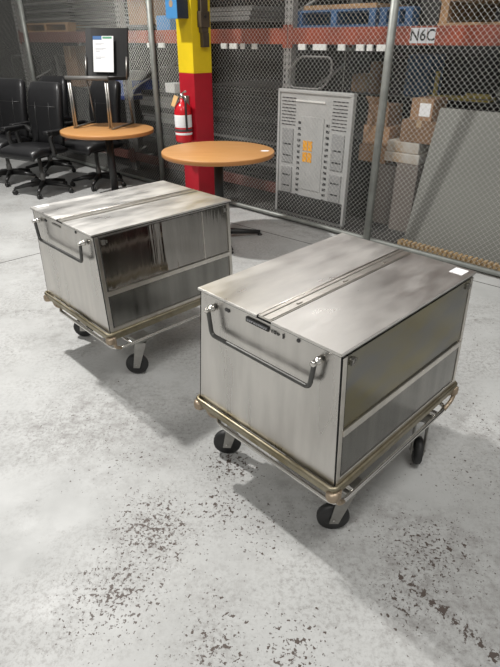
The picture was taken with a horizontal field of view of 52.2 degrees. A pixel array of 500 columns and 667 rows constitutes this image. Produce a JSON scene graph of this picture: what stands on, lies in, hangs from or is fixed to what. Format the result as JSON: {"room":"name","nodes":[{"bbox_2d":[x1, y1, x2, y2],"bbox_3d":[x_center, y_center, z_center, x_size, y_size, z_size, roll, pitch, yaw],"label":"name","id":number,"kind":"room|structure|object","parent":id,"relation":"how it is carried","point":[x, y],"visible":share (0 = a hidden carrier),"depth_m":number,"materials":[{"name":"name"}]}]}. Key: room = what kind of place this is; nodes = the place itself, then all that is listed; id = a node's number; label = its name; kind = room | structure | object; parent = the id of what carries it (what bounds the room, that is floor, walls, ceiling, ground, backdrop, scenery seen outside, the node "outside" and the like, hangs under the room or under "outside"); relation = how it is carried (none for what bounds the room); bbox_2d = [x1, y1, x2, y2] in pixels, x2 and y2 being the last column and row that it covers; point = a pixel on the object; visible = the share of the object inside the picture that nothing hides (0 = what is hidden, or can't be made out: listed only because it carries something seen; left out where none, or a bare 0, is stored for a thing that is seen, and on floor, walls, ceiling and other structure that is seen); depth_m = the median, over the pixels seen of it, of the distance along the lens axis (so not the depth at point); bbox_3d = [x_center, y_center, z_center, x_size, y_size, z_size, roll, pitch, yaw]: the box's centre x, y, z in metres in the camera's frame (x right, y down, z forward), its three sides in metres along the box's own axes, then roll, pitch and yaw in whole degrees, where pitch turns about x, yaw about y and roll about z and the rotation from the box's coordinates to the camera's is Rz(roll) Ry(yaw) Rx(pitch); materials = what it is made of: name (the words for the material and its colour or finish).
{"room":"warehouse","nodes":[
{"label":"warehouse","id":0,"kind":"room"},
{"bbox_2d":[0,157,499,666],"bbox_3d":[-1.498,-0.648,4.241,21.000,0.100,20.000,0,30,0],"label":"floor","id":1,"kind":"structure","parent":0,"point":[128,538],"depth_m":1.86,"materials":[{"name":"paint"}]},
{"bbox_2d":[0,78,38,186],"bbox_3d":[-2.917,-2.370,6.015,0.692,1.116,0.668,12,32,19],"label":"office chair","id":2,"kind":"object","parent":1,"relation":"on","point":[13,101],"visible":0.72,"depth_m":5.97,"materials":[{"name":"black leather"}]},
{"bbox_2d":[0,81,73,198],"bbox_3d":[-2.327,-2.109,5.563,0.692,1.116,0.668,14,33,23],"label":"office chair","id":3,"kind":"object","parent":1,"relation":"on","point":[45,99],"visible":0.94,"depth_m":5.52,"materials":[{"name":"black leather"}]},
{"bbox_2d":[25,75,75,176],"bbox_3d":[-2.605,-2.637,6.483,0.692,1.116,0.668,16,33,26],"label":"office chair","id":4,"kind":"object","parent":1,"relation":"on","point":[50,162],"visible":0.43,"depth_m":6.44,"materials":[{"name":"black leather"}]},
{"bbox_2d":[64,80,125,190],"bbox_3d":[-1.785,-2.276,5.857,0.692,1.116,0.668,19,35,30],"label":"office chair","id":5,"kind":"object","parent":1,"relation":"on","point":[97,89],"visible":0.8,"depth_m":5.79,"materials":[{"name":"black leather"}]},
{"bbox_2d":[60,123,153,192],"bbox_3d":[-1.415,-1.708,5.248,0.903,0.738,0.903,-12,32,-20],"label":"round table","id":6,"kind":"object","parent":1,"relation":"on","point":[97,131],"visible":0.66,"depth_m":5.03,"materials":[{"name":"brown"}]},
{"bbox_2d":[64,28,134,129],"bbox_3d":[-1.483,-2.533,5.071,0.464,0.870,0.589,7,30,11],"label":"chair","id":7,"kind":"object","parent":6,"relation":"on","point":[107,51],"visible":1,"depth_m":5.10,"materials":[{"name":"black plastic"}]},
{"bbox_2d":[30,181,232,373],"bbox_3d":[-0.595,-0.315,2.766,0.861,0.794,0.686,-26,39,-37],"label":"equipment cart","id":8,"kind":"object","parent":1,"relation":"on","point":[128,260],"visible":0.91,"depth_m":2.48,"materials":[{"name":"silver metal"}]},
{"bbox_2d":[176,0,214,194],"bbox_3d":[-0.499,-3.316,4.175,0.296,4.600,0.296,-26,39,-38],"label":"column","id":9,"kind":"structure","parent":1,"relation":"on","point":[194,61],"depth_m":4.67,"materials":[{"name":"red paint"}]},
{"bbox_2d":[165,0,188,18],"bbox_3d":[-0.623,-2.789,4.337,0.126,0.200,0.154,-26,39,-38],"label":"electrical box","id":10,"kind":"object","parent":9,"relation":"attached to","point":[175,9],"visible":1,"depth_m":4.31,"materials":[{"name":"blue"}]},
{"bbox_2d":[171,91,192,142],"bbox_3d":[-0.618,-2.013,4.739,0.170,0.448,0.174,-26,39,-38],"label":"fire extinguisher","id":11,"kind":"object","parent":9,"relation":"attached to","point":[182,115],"visible":1,"depth_m":4.70,"materials":[{"name":"red"}]},
{"bbox_2d":[197,0,209,46],"bbox_3d":[-0.398,-3.203,4.130,0.100,1.550,0.061,-26,39,-38],"label":"box","id":12,"kind":"object","parent":9,"relation":"attached to","point":[203,15],"visible":1,"depth_m":4.40,"materials":[{"name":"metal"}]},
{"bbox_2d":[161,141,273,253],"bbox_3d":[-0.256,-1.147,4.276,0.903,0.738,0.903,0,30,0],"label":"round table","id":13,"kind":"object","parent":1,"relation":"on","point":[218,155],"visible":0.71,"depth_m":4.05,"materials":[{"name":"brown wood"}]},
{"bbox_2d":[0,0,499,276],"bbox_3d":[-0.476,-2.488,4.958,9.753,2.385,0.090,25,38,36],"label":"fence","id":14,"kind":"object","parent":1,"relation":"on","point":[388,57],"visible":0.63,"depth_m":4.22,"materials":[{"name":"silver metal"}]},
{"bbox_2d":[194,233,475,528],"bbox_3d":[0.311,0.151,1.957,0.861,0.794,0.686,-26,39,-38],"label":"equipment cart","id":15,"kind":"object","parent":1,"relation":"on","point":[330,351],"visible":1,"depth_m":1.66,"materials":[{"name":"silver metal"}]},
{"bbox_2d":[0,0,499,162],"bbox_3d":[-1.331,-4.438,7.637,25.000,3.100,0.100,25,38,36],"label":"wall","id":16,"kind":"structure","parent":0,"point":[452,55],"depth_m":6.18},
{"bbox_2d":[56,141,499,277],"bbox_3d":[-0.059,-1.876,6.290,13.200,0.002,1.720,25,38,36],"label":"floor","id":17,"kind":"structure","parent":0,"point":[152,172],"depth_m":5.81,"materials":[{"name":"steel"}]},
{"bbox_2d":[11,55,40,110],"bbox_3d":[-3.542,-3.803,8.328,0.380,1.300,0.300,25,38,36],"label":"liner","id":18,"kind":"object","parent":17,"relation":"on","point":[37,73],"visible":0.24,"depth_m":8.01,"materials":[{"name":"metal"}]},
{"bbox_2d":[11,0,499,192],"bbox_3d":[-0.241,-3.351,5.645,7.910,3.200,1.090,25,38,36],"label":"rack","id":19,"kind":"object","parent":17,"relation":"on","point":[355,31],"visible":0.41,"depth_m":4.76,"materials":[{"name":"orange metal"}]},
{"bbox_2d":[26,22,95,31],"bbox_3d":[-2.586,-4.482,7.495,1.250,0.110,0.900,25,38,36],"label":"pallet","id":20,"kind":"object","parent":19,"relation":"on","point":[41,29],"visible":0.37,"depth_m":7.23,"materials":[{"name":"brown wood"}]},
{"bbox_2d":[28,20,75,23],"bbox_3d":[-2.574,-4.530,7.439,1.214,0.024,0.782,25,38,36],"label":"sheet","id":21,"kind":"object","parent":20,"relation":"on","point":[56,20],"visible":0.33,"depth_m":7.12,"materials":[{"name":"metal"}]},
{"bbox_2d":[27,17,78,20],"bbox_3d":[-2.577,-4.557,7.422,1.212,0.024,0.788,25,38,36],"label":"sheet","id":22,"kind":"object","parent":21,"relation":"on","point":[64,18],"visible":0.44,"depth_m":7.13,"materials":[{"name":"metal"}]},
{"bbox_2d":[26,14,83,18],"bbox_3d":[-2.581,-4.587,7.409,1.223,0.024,0.787,25,38,36],"label":"sheet","id":23,"kind":"object","parent":22,"relation":"on","point":[65,15],"visible":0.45,"depth_m":7.12,"materials":[{"name":"metal"}]},
{"bbox_2d":[26,11,73,15],"bbox_3d":[-2.580,-4.612,7.389,1.182,0.024,0.794,25,38,36],"label":"sheet","id":24,"kind":"object","parent":23,"relation":"on","point":[69,12],"visible":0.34,"depth_m":7.07,"materials":[{"name":"metal"}]},
{"bbox_2d":[25,9,74,13],"bbox_3d":[-2.577,-4.641,7.375,1.239,0.024,0.786,25,38,36],"label":"sheet","id":25,"kind":"object","parent":24,"relation":"on","point":[55,10],"visible":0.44,"depth_m":7.08,"materials":[{"name":"metal"}]},
{"bbox_2d":[25,6,79,10],"bbox_3d":[-2.574,-4.669,7.360,1.248,0.024,0.781,25,38,36],"label":"sheet","id":26,"kind":"object","parent":25,"relation":"on","point":[61,7],"visible":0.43,"depth_m":7.05,"materials":[{"name":"metal"}]},
{"bbox_2d":[24,3,75,7],"bbox_3d":[-2.575,-4.692,7.336,1.208,0.024,0.797,25,38,36],"label":"sheet","id":27,"kind":"object","parent":26,"relation":"on","point":[58,4],"visible":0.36,"depth_m":7.03,"materials":[{"name":"metal"}]},
{"bbox_2d":[23,0,75,5],"bbox_3d":[-2.587,-4.724,7.328,1.230,0.024,0.799,25,38,36],"label":"sheet","id":28,"kind":"object","parent":27,"relation":"on","point":[63,1],"visible":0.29,"depth_m":7.00,"materials":[{"name":"metal"}]},
{"bbox_2d":[22,0,58,2],"bbox_3d":[-2.588,-4.753,7.313,1.212,0.024,0.799,25,38,36],"label":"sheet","id":29,"kind":"object","parent":28,"relation":"on","point":[28,0],"visible":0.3,"depth_m":7.16,"materials":[{"name":"metal"}]},
{"bbox_2d":[77,29,156,30],"bbox_3d":[-1.688,-4.021,6.779,1.031,0.026,0.780,25,38,36],"label":"tray","id":30,"kind":"object","parent":19,"relation":"on","point":[77,29],"visible":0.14,"depth_m":6.43,"materials":[{"name":"metal"}]},
{"bbox_2d":[76,25,156,28],"bbox_3d":[-1.676,-4.048,6.750,1.025,0.026,0.780,25,38,36],"label":"tray","id":31,"kind":"object","parent":30,"relation":"on","point":[97,26],"visible":0.31,"depth_m":6.48,"materials":[{"name":"metal"}]},
{"bbox_2d":[77,21,147,25],"bbox_3d":[-1.675,-4.081,6.731,1.022,0.026,0.780,25,38,36],"label":"tray","id":32,"kind":"object","parent":31,"relation":"on","point":[112,22],"visible":0.21,"depth_m":6.51,"materials":[{"name":"metal"}]},
{"bbox_2d":[75,18,128,21],"bbox_3d":[-1.667,-4.110,6.705,1.036,0.026,0.780,25,38,36],"label":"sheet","id":33,"kind":"object","parent":32,"relation":"on","point":[95,19],"visible":0.16,"depth_m":6.47,"materials":[{"name":"metal"}]},
{"bbox_2d":[74,14,127,18],"bbox_3d":[-1.690,-4.154,6.705,1.048,0.026,0.780,25,38,36],"label":"tray","id":34,"kind":"object","parent":33,"relation":"on","point":[112,15],"visible":0.17,"depth_m":6.50,"materials":[{"name":"metal"}]},
{"bbox_2d":[75,10,127,14],"bbox_3d":[-1.673,-4.179,6.672,1.022,0.026,0.780,25,38,36],"label":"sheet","id":35,"kind":"object","parent":34,"relation":"on","point":[93,12],"visible":0.14,"depth_m":6.42,"materials":[{"name":"metal"}]},
{"bbox_2d":[74,7,127,11],"bbox_3d":[-1.673,-4.212,6.653,1.017,0.026,0.780,25,38,36],"label":"tray","id":36,"kind":"object","parent":35,"relation":"on","point":[101,8],"visible":0.21,"depth_m":6.44,"materials":[{"name":"metal"}]},
{"bbox_2d":[72,3,126,8],"bbox_3d":[-1.683,-4.249,6.642,1.062,0.026,0.780,25,38,36],"label":"tray","id":37,"kind":"object","parent":36,"relation":"on","point":[104,4],"visible":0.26,"depth_m":6.39,"materials":[{"name":"metal"}]},
{"bbox_2d":[73,0,126,4],"bbox_3d":[-1.677,-4.280,6.619,1.020,0.026,0.780,25,38,36],"label":"tray","id":38,"kind":"object","parent":37,"relation":"on","point":[95,1],"visible":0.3,"depth_m":6.40,"materials":[{"name":"metal"}]},
{"bbox_2d":[120,139,143,148],"bbox_3d":[-2.114,-3.060,7.799,2.200,0.100,0.900,25,38,36],"label":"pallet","id":39,"kind":"object","parent":19,"relation":"on","point":[121,140],"visible":0.06,"depth_m":6.96,"materials":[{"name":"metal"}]},
{"bbox_2d":[68,86,90,121],"bbox_3d":[-2.256,-3.434,7.747,1.600,0.596,0.750,25,38,36],"label":"crate","id":40,"kind":"object","parent":39,"relation":"on","point":[83,89],"visible":0.03,"depth_m":7.42,"materials":[{"name":"black plastic"}]},
{"bbox_2d":[54,56,65,75],"bbox_3d":[-2.796,-4.015,7.775,0.070,0.380,0.290,25,38,36],"label":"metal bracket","id":41,"kind":"object","parent":40,"relation":"on","point":[56,57],"visible":0.19,"depth_m":7.66,"materials":[{"name":"metal"}]},
{"bbox_2d":[63,46,92,86],"bbox_3d":[-2.394,-3.884,7.417,0.320,0.510,0.431,25,38,36],"label":"cardboard box","id":42,"kind":"object","parent":40,"relation":"on","point":[71,60],"visible":0.48,"depth_m":7.24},
{"bbox_2d":[121,99,146,140],"bbox_3d":[-1.479,-2.947,6.992,0.400,0.505,0.600,25,38,36],"label":"crate","id":43,"kind":"object","parent":39,"relation":"on","point":[136,105],"visible":0.04,"depth_m":6.73,"materials":[{"name":"metal"}]},
{"bbox_2d":[116,79,158,99],"bbox_3d":[-1.512,-3.244,6.780,0.360,0.220,0.500,25,38,36],"label":"crate","id":44,"kind":"object","parent":43,"relation":"on","point":[147,86],"visible":0.14,"depth_m":6.63,"materials":[{"name":"blue plastic"}]},
{"bbox_2d":[131,70,146,80],"bbox_3d":[-1.507,-3.369,6.664,0.220,0.109,0.250,25,38,36],"label":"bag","id":45,"kind":"object","parent":44,"relation":"on","point":[133,72],"visible":0.53,"depth_m":6.59,"materials":[{"name":"plastic"}]},
{"bbox_2d":[127,0,165,25],"bbox_3d":[-1.070,-3.868,6.028,0.430,0.391,0.601,25,38,36],"label":"cardboard box","id":46,"kind":"object","parent":19,"relation":"on","point":[156,4],"visible":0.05,"depth_m":5.86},
{"bbox_2d":[156,15,175,29],"bbox_3d":[-0.828,-3.526,5.806,0.240,0.140,0.400,25,38,36],"label":"bin","id":47,"kind":"object","parent":19,"relation":"on","point":[160,18],"visible":0.21,"depth_m":5.66,"materials":[{"name":"blue"}]},
{"bbox_2d":[213,21,272,28],"bbox_3d":[-0.075,-3.247,5.393,0.500,0.070,0.400,25,38,36],"label":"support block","id":48,"kind":"object","parent":19,"relation":"on","point":[216,25],"visible":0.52,"depth_m":5.24,"materials":[{"name":"metal"}]},
{"bbox_2d":[210,16,284,21],"bbox_3d":[-0.067,-3.273,5.329,0.670,0.038,0.550,25,38,36],"label":"steel tray","id":49,"kind":"object","parent":48,"relation":"on","point":[245,18],"visible":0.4,"depth_m":5.13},
{"bbox_2d":[210,11,284,16],"bbox_3d":[-0.041,-3.298,5.287,0.640,0.038,0.550,25,38,36],"label":"steel tray","id":50,"kind":"object","parent":49,"relation":"on","point":[242,13],"visible":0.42,"depth_m":5.09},
{"bbox_2d":[210,6,284,12],"bbox_3d":[-0.015,-3.322,5.246,0.610,0.038,0.550,25,38,36],"label":"steel tray","id":51,"kind":"object","parent":50,"relation":"on","point":[262,8],"visible":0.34,"depth_m":5.05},
{"bbox_2d":[223,165,275,180],"bbox_3d":[0.239,-1.962,5.896,1.150,0.100,0.900,25,38,36],"label":"pallet","id":52,"kind":"object","parent":19,"relation":"on","point":[244,168],"visible":0.02,"depth_m":5.58,"materials":[{"name":"metal"}]},
{"bbox_2d":[251,164,275,169],"bbox_3d":[0.169,-2.036,5.893,1.090,0.026,0.807,25,38,36],"label":"sheet","id":53,"kind":"object","parent":52,"relation":"on","point":[256,165],"visible":0.02,"depth_m":5.43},
{"bbox_2d":[256,162,275,167],"bbox_3d":[0.197,-2.049,5.846,1.090,0.036,0.820,25,38,36],"label":"sheet","id":54,"kind":"object","parent":53,"relation":"on","point":[264,163],"visible":0.02,"depth_m":5.36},
{"bbox_2d":[265,157,276,163],"bbox_3d":[0.208,-2.085,5.809,1.086,0.056,0.824,25,38,36],"label":"sheet","id":55,"kind":"object","parent":54,"relation":"on","point":[270,160],"visible":0.02,"depth_m":5.30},
{"bbox_3d":[0.197,-2.144,5.821,1.090,0.026,0.782,25,38,36],"label":"sheet","id":56,"kind":"object","parent":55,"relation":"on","visible":0},
{"bbox_3d":[0.183,-2.167,5.801,1.090,0.026,0.810,25,38,36],"label":"sheet","id":57,"kind":"object","parent":56,"relation":"on","visible":0},
{"bbox_2d":[214,138,276,151],"bbox_3d":[0.167,-2.196,5.792,1.090,0.026,0.823,25,38,36],"label":"sheet","id":58,"kind":"object","parent":57,"relation":"on","point":[275,150],"visible":0.02,"depth_m":5.68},
{"bbox_2d":[214,136,276,148],"bbox_3d":[0.217,-2.202,5.742,1.073,0.026,0.814,25,38,36],"label":"sheet","id":59,"kind":"object","parent":58,"relation":"on","point":[219,137],"visible":0.02,"depth_m":5.51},
{"bbox_2d":[214,133,276,145],"bbox_3d":[0.170,-2.248,5.761,1.090,0.026,0.820,25,38,36],"label":"sheet","id":60,"kind":"object","parent":59,"relation":"on","point":[219,134],"visible":0.04,"depth_m":5.46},
{"bbox_2d":[214,130,276,141],"bbox_3d":[0.212,-2.258,5.718,1.090,0.026,0.812,25,38,36],"label":"sheet","id":61,"kind":"object","parent":60,"relation":"on","point":[215,131],"visible":0.04,"depth_m":5.45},
{"bbox_2d":[213,124,276,139],"bbox_3d":[0.216,-2.291,5.685,1.067,0.056,0.823,25,38,36],"label":"sheet","id":62,"kind":"object","parent":61,"relation":"on","point":[261,133],"visible":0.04,"depth_m":5.40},
{"bbox_2d":[213,120,276,132],"bbox_3d":[0.188,-2.349,5.685,1.090,0.036,0.819,25,38,36],"label":"sheet","id":63,"kind":"object","parent":62,"relation":"on","point":[244,126],"visible":0.03,"depth_m":5.39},
{"bbox_2d":[213,116,276,127],"bbox_3d":[0.184,-2.392,5.681,1.090,0.036,0.799,25,38,36],"label":"sheet","id":64,"kind":"object","parent":63,"relation":"on","point":[216,118],"visible":0.04,"depth_m":5.40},
{"bbox_2d":[213,110,277,123],"bbox_3d":[0.226,-2.415,5.621,1.062,0.056,0.800,25,38,36],"label":"sheet","id":65,"kind":"object","parent":64,"relation":"on","point":[235,116],"visible":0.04,"depth_m":5.37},
{"bbox_2d":[213,107,277,117],"bbox_3d":[0.179,-2.475,5.634,1.090,0.026,0.804,25,38,36],"label":"sheet","id":66,"kind":"object","parent":65,"relation":"on","point":[216,108],"visible":0.04,"depth_m":5.34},
{"bbox_2d":[213,101,277,113],"bbox_3d":[0.195,-2.512,5.608,1.090,0.056,0.789,25,38,36],"label":"sheet","id":67,"kind":"object","parent":66,"relation":"on","point":[243,107],"visible":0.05,"depth_m":5.35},
{"bbox_2d":[213,97,277,107],"bbox_3d":[0.216,-2.550,5.568,1.090,0.041,0.784,25,38,36],"label":"sheet","id":68,"kind":"object","parent":67,"relation":"on","point":[236,101],"visible":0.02,"depth_m":5.32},
{"bbox_2d":[213,93,277,102],"bbox_3d":[0.209,-2.585,5.545,1.090,0.036,0.797,25,38,36],"label":"sheet","id":69,"kind":"object","parent":68,"relation":"on","point":[232,96],"visible":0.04,"depth_m":5.27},
{"bbox_2d":[212,90,277,97],"bbox_3d":[0.199,-2.625,5.544,1.090,0.026,0.784,25,38,36],"label":"sheet","id":70,"kind":"object","parent":69,"relation":"on","point":[218,91],"visible":0.03,"depth_m":5.27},
{"bbox_2d":[212,87,328,94],"bbox_3d":[0.175,-2.654,5.533,1.090,0.026,0.809,25,38,36],"label":"sheet","id":71,"kind":"object","parent":70,"relation":"on","point":[213,88],"visible":0.16,"depth_m":5.27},
{"bbox_2d":[212,80,329,91],"bbox_3d":[0.182,-2.675,5.511,1.090,0.026,0.812,25,38,36],"label":"sheet","id":72,"kind":"object","parent":71,"relation":"on","point":[261,84],"visible":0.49,"depth_m":5.40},
{"bbox_2d":[271,0,338,27],"bbox_3d":[0.553,-3.380,5.247,0.700,0.450,0.230,25,38,36],"label":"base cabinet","id":73,"kind":"object","parent":19,"relation":"on","point":[281,3],"visible":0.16,"depth_m":5.16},
{"bbox_2d":[312,44,326,49],"bbox_3d":[0.598,-2.456,4.381,0.140,0.046,0.018,25,38,36],"label":"tag","id":74,"kind":"object","parent":19,"relation":"attached to","point":[324,46],"visible":0.96,"depth_m":4.37,"materials":[{"name":"paper"}]},
{"bbox_2d":[297,8,379,27],"bbox_3d":[1.010,-2.814,4.583,0.820,0.130,0.900,25,38,36],"label":"pallet","id":75,"kind":"object","parent":19,"relation":"on","point":[369,21],"visible":0.48,"depth_m":4.40,"materials":[{"name":"blue paint"}]},
{"bbox_2d":[303,3,406,10],"bbox_3d":[1.008,-2.874,4.520,0.730,0.034,0.800,25,38,36],"label":"plywood sheet","id":76,"kind":"object","parent":75,"relation":"on","point":[368,5],"visible":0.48,"depth_m":4.22,"materials":[{"name":"brown wood"}]},
{"bbox_2d":[378,6,420,26],"bbox_3d":[1.434,-2.616,4.240,0.300,0.130,0.900,25,38,36],"label":"pallet","id":77,"kind":"object","parent":19,"relation":"on","point":[407,10],"visible":0.32,"depth_m":3.94,"materials":[{"name":"blue paint"}]},
{"bbox_2d":[409,28,435,42],"bbox_3d":[1.284,-2.219,3.803,0.200,0.100,0.004,25,38,36],"label":"tag","id":78,"kind":"object","parent":19,"relation":"attached to","point":[418,33],"visible":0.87,"depth_m":3.80,"materials":[{"name":"grey"}]},
{"bbox_2d":[418,0,441,25],"bbox_3d":[1.576,-2.680,3.981,0.150,0.500,0.650,25,38,36],"label":"locker","id":79,"kind":"object","parent":19,"relation":"on","point":[427,3],"visible":0.31,"depth_m":3.85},
{"bbox_2d":[437,0,499,25],"bbox_3d":[2.056,-2.344,3.728,1.000,0.170,0.900,25,38,36],"label":"pallet","id":80,"kind":"object","parent":19,"relation":"on","point":[491,3],"visible":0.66,"depth_m":3.82,"materials":[{"name":"brown wood"}]},
{"bbox_3d":[-0.709,-2.363,6.659,1.000,0.031,0.795,25,38,36],"label":"channel","id":81,"kind":"object","parent":19,"relation":"on","visible":0},
{"bbox_2d":[147,146,157,151],"bbox_3d":[-0.694,-2.391,6.612,1.000,0.056,0.814,25,38,36],"label":"channel","id":82,"kind":"object","parent":81,"relation":"on","point":[148,148],"visible":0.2,"depth_m":6.59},
{"bbox_2d":[143,141,169,148],"bbox_3d":[-0.743,-2.457,6.607,1.000,0.056,0.839,25,38,36],"label":"channel","id":83,"kind":"object","parent":82,"relation":"on","point":[144,142],"visible":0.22,"depth_m":6.51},
{"bbox_2d":[143,136,182,145],"bbox_3d":[-0.727,-2.502,6.565,1.000,0.056,0.838,25,38,36],"label":"channel","id":84,"kind":"object","parent":83,"relation":"on","point":[172,143],"visible":0.14,"depth_m":6.35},
{"bbox_2d":[147,133,175,140],"bbox_3d":[-0.736,-2.559,6.553,1.000,0.046,0.824,25,38,36],"label":"channel","id":85,"kind":"object","parent":84,"relation":"on","point":[154,134],"visible":0.04,"depth_m":6.31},
{"bbox_2d":[153,131,175,136],"bbox_3d":[-0.731,-2.597,6.536,1.000,0.031,0.813,25,38,36],"label":"channel","id":86,"kind":"object","parent":85,"relation":"on","point":[169,134],"visible":0.04,"depth_m":6.27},
{"bbox_2d":[144,124,174,133],"bbox_3d":[-0.700,-2.617,6.474,1.000,0.056,0.834,25,38,36],"label":"channel","id":87,"kind":"object","parent":86,"relation":"on","point":[165,129],"visible":0.11,"depth_m":6.25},
{"bbox_2d":[142,119,174,127],"bbox_3d":[-0.732,-2.685,6.483,1.000,0.046,0.816,25,38,36],"label":"channel","id":88,"kind":"object","parent":87,"relation":"on","point":[144,122],"visible":0.24,"depth_m":6.36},
{"bbox_2d":[144,115,174,123],"bbox_3d":[-0.689,-2.701,6.411,1.000,0.046,0.838,25,38,36],"label":"channel","id":89,"kind":"object","parent":88,"relation":"on","point":[145,117],"visible":0.14,"depth_m":6.21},
{"bbox_2d":[142,110,174,118],"bbox_3d":[-0.732,-2.780,6.437,1.000,0.056,0.807,25,38,36],"label":"channel","id":90,"kind":"object","parent":89,"relation":"on","point":[169,116],"visible":0.24,"depth_m":6.24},
{"bbox_2d":[139,105,173,113],"bbox_3d":[-0.742,-2.827,6.398,1.000,0.056,0.836,25,38,36],"label":"channel","id":91,"kind":"object","parent":90,"relation":"on","point":[165,110],"visible":0.25,"depth_m":6.18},
{"bbox_2d":[140,99,176,108],"bbox_3d":[-0.733,-2.878,6.366,1.000,0.056,0.827,25,38,36],"label":"channel","id":92,"kind":"object","parent":91,"relation":"on","point":[147,102],"visible":0.26,"depth_m":6.23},
{"bbox_2d":[142,94,179,102],"bbox_3d":[-0.709,-2.930,6.337,1.000,0.056,0.793,25,38,36],"label":"channel","id":93,"kind":"object","parent":92,"relation":"on","point":[144,95],"visible":0.23,"depth_m":6.16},
{"bbox_2d":[141,89,179,96],"bbox_3d":[-0.708,-2.971,6.297,1.000,0.046,0.813,25,38,36],"label":"channel","id":94,"kind":"object","parent":93,"relation":"on","point":[145,91],"visible":0.08,"depth_m":6.12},
{"bbox_2d":[165,82,179,92],"bbox_3d":[-0.877,-2.883,5.989,0.170,0.100,0.160,25,38,36],"label":"carton","id":95,"kind":"object","parent":94,"relation":"on","point":[170,85],"visible":0.63,"depth_m":5.93,"materials":[{"name":"cardboard"}]},
{"bbox_2d":[158,66,223,89],"bbox_3d":[-0.720,-3.130,6.269,0.600,0.250,0.550,25,38,36],"label":"cardboard box","id":96,"kind":"object","parent":94,"relation":"on","point":[168,74],"visible":0.36,"depth_m":6.16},
{"bbox_2d":[275,55,356,227],"bbox_3d":[0.566,-1.717,4.615,0.810,1.394,0.049,25,38,36],"label":"electrical panel","id":97,"kind":"object","parent":17,"relation":"on","point":[290,173],"visible":0.91,"depth_m":4.62,"materials":[{"name":"grey metal"}]},
{"bbox_2d":[350,159,392,218],"bbox_3d":[1.188,-1.438,4.987,0.180,0.544,0.400,25,38,36],"label":"board","id":98,"kind":"object","parent":17,"relation":"on","point":[363,173],"visible":0.29,"depth_m":4.86,"materials":[{"name":"metal"}]},
{"bbox_2d":[358,144,390,163],"bbox_3d":[1.241,-1.698,4.750,0.280,0.141,0.401,25,38,36],"label":"cardboard box","id":99,"kind":"object","parent":98,"relation":"on","point":[360,157],"visible":0.34,"depth_m":4.64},
{"bbox_2d":[362,122,401,146],"bbox_3d":[1.245,-1.826,4.665,0.260,0.165,0.371,25,38,36],"label":"cardboard box","id":100,"kind":"object","parent":99,"relation":"on","point":[371,129],"visible":0.41,"depth_m":4.55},
{"bbox_2d":[366,96,402,126],"bbox_3d":[1.185,-1.982,4.535,0.220,0.235,0.285,25,38,36],"label":"cardboard box","id":101,"kind":"object","parent":100,"relation":"on","point":[373,112],"visible":0.61,"depth_m":4.48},
{"bbox_2d":[372,162,396,224],"bbox_3d":[1.264,-1.306,4.760,0.270,0.540,0.120,25,38,36],"label":"board","id":102,"kind":"object","parent":17,"relation":"on","point":[377,214],"visible":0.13,"depth_m":4.71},
{"bbox_2d":[388,163,424,231],"bbox_3d":[1.528,-1.287,4.684,0.200,0.585,0.530,25,38,36],"label":"board","id":103,"kind":"object","parent":17,"relation":"on","point":[398,176],"visible":0.36,"depth_m":4.49,"materials":[{"name":"grey"}]},
{"bbox_2d":[384,150,427,165],"bbox_3d":[1.427,-1.578,4.517,0.330,0.082,0.370,25,38,36],"label":"carton","id":104,"kind":"object","parent":103,"relation":"on","point":[391,157],"visible":0.49,"depth_m":4.38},
{"bbox_2d":[387,137,429,154],"bbox_3d":[1.427,-1.657,4.480,0.300,0.091,0.360,25,38,36],"label":"carton","id":105,"kind":"object","parent":104,"relation":"on","point":[397,142],"visible":0.53,"depth_m":4.36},
{"bbox_2d":[399,118,436,144],"bbox_3d":[1.511,-1.734,4.345,0.310,0.175,0.361,25,38,36],"label":"cardboard box","id":106,"kind":"object","parent":105,"relation":"on","point":[417,124],"visible":0.35,"depth_m":4.23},
{"bbox_2d":[410,96,447,120],"bbox_3d":[1.481,-1.865,4.232,0.190,0.165,0.252,25,38,36],"label":"cardboard box","id":107,"kind":"object","parent":106,"relation":"on","point":[436,107],"visible":0.65,"depth_m":4.15,"materials":[{"name":"cardboard"}]},
{"bbox_2d":[343,50,499,192],"bbox_3d":[1.921,-1.824,4.783,2.310,1.420,0.420,25,38,36],"label":"storage shelf","id":108,"kind":"object","parent":17,"relation":"on","point":[358,124],"depth_m":5.10,"materials":[{"name":"metal"}]},
{"bbox_2d":[351,73,369,92],"bbox_3d":[1.154,-2.531,5.157,0.175,0.169,0.240,25,38,36],"label":"cardboard box","id":109,"kind":"object","parent":108,"relation":"on","point":[355,85],"visible":0.64,"depth_m":5.07,"materials":[{"name":"brown cardboard"}]},
{"bbox_2d":[368,61,392,93],"bbox_3d":[1.330,-2.513,5.017,0.200,0.279,0.290,25,38,36],"label":"case","id":110,"kind":"object","parent":108,"relation":"on","point":[376,90],"visible":0.26,"depth_m":4.94,"materials":[{"name":"cardboard"}]},
{"bbox_2d":[389,56,407,95],"bbox_3d":[1.476,-2.467,4.886,0.140,0.329,0.290,25,38,36],"label":"case","id":111,"kind":"object","parent":108,"relation":"on","point":[402,63],"visible":0.52,"depth_m":4.79,"materials":[{"name":"black plastic"}]},
{"bbox_2d":[403,54,445,96],"bbox_3d":[1.623,-2.404,4.757,0.230,0.349,0.300,25,38,36],"label":"board","id":112,"kind":"object","parent":108,"relation":"on","point":[433,60],"visible":0.72,"depth_m":4.66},
{"bbox_2d":[397,238,499,270],"bbox_3d":[1.770,-0.532,3.893,1.424,0.062,0.052,25,38,36],"label":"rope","id":113,"kind":"object","parent":17,"relation":"on","point":[401,241],"visible":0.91,"depth_m":4.03,"materials":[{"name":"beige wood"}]},
{"bbox_2d":[404,108,499,264],"bbox_3d":[1.764,-1.111,3.910,1.000,1.050,0.258,25,38,36],"label":"panel","id":114,"kind":"object","parent":17,"relation":"on","point":[413,231],"visible":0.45,"depth_m":3.98,"materials":[{"name":"grey laminate"}]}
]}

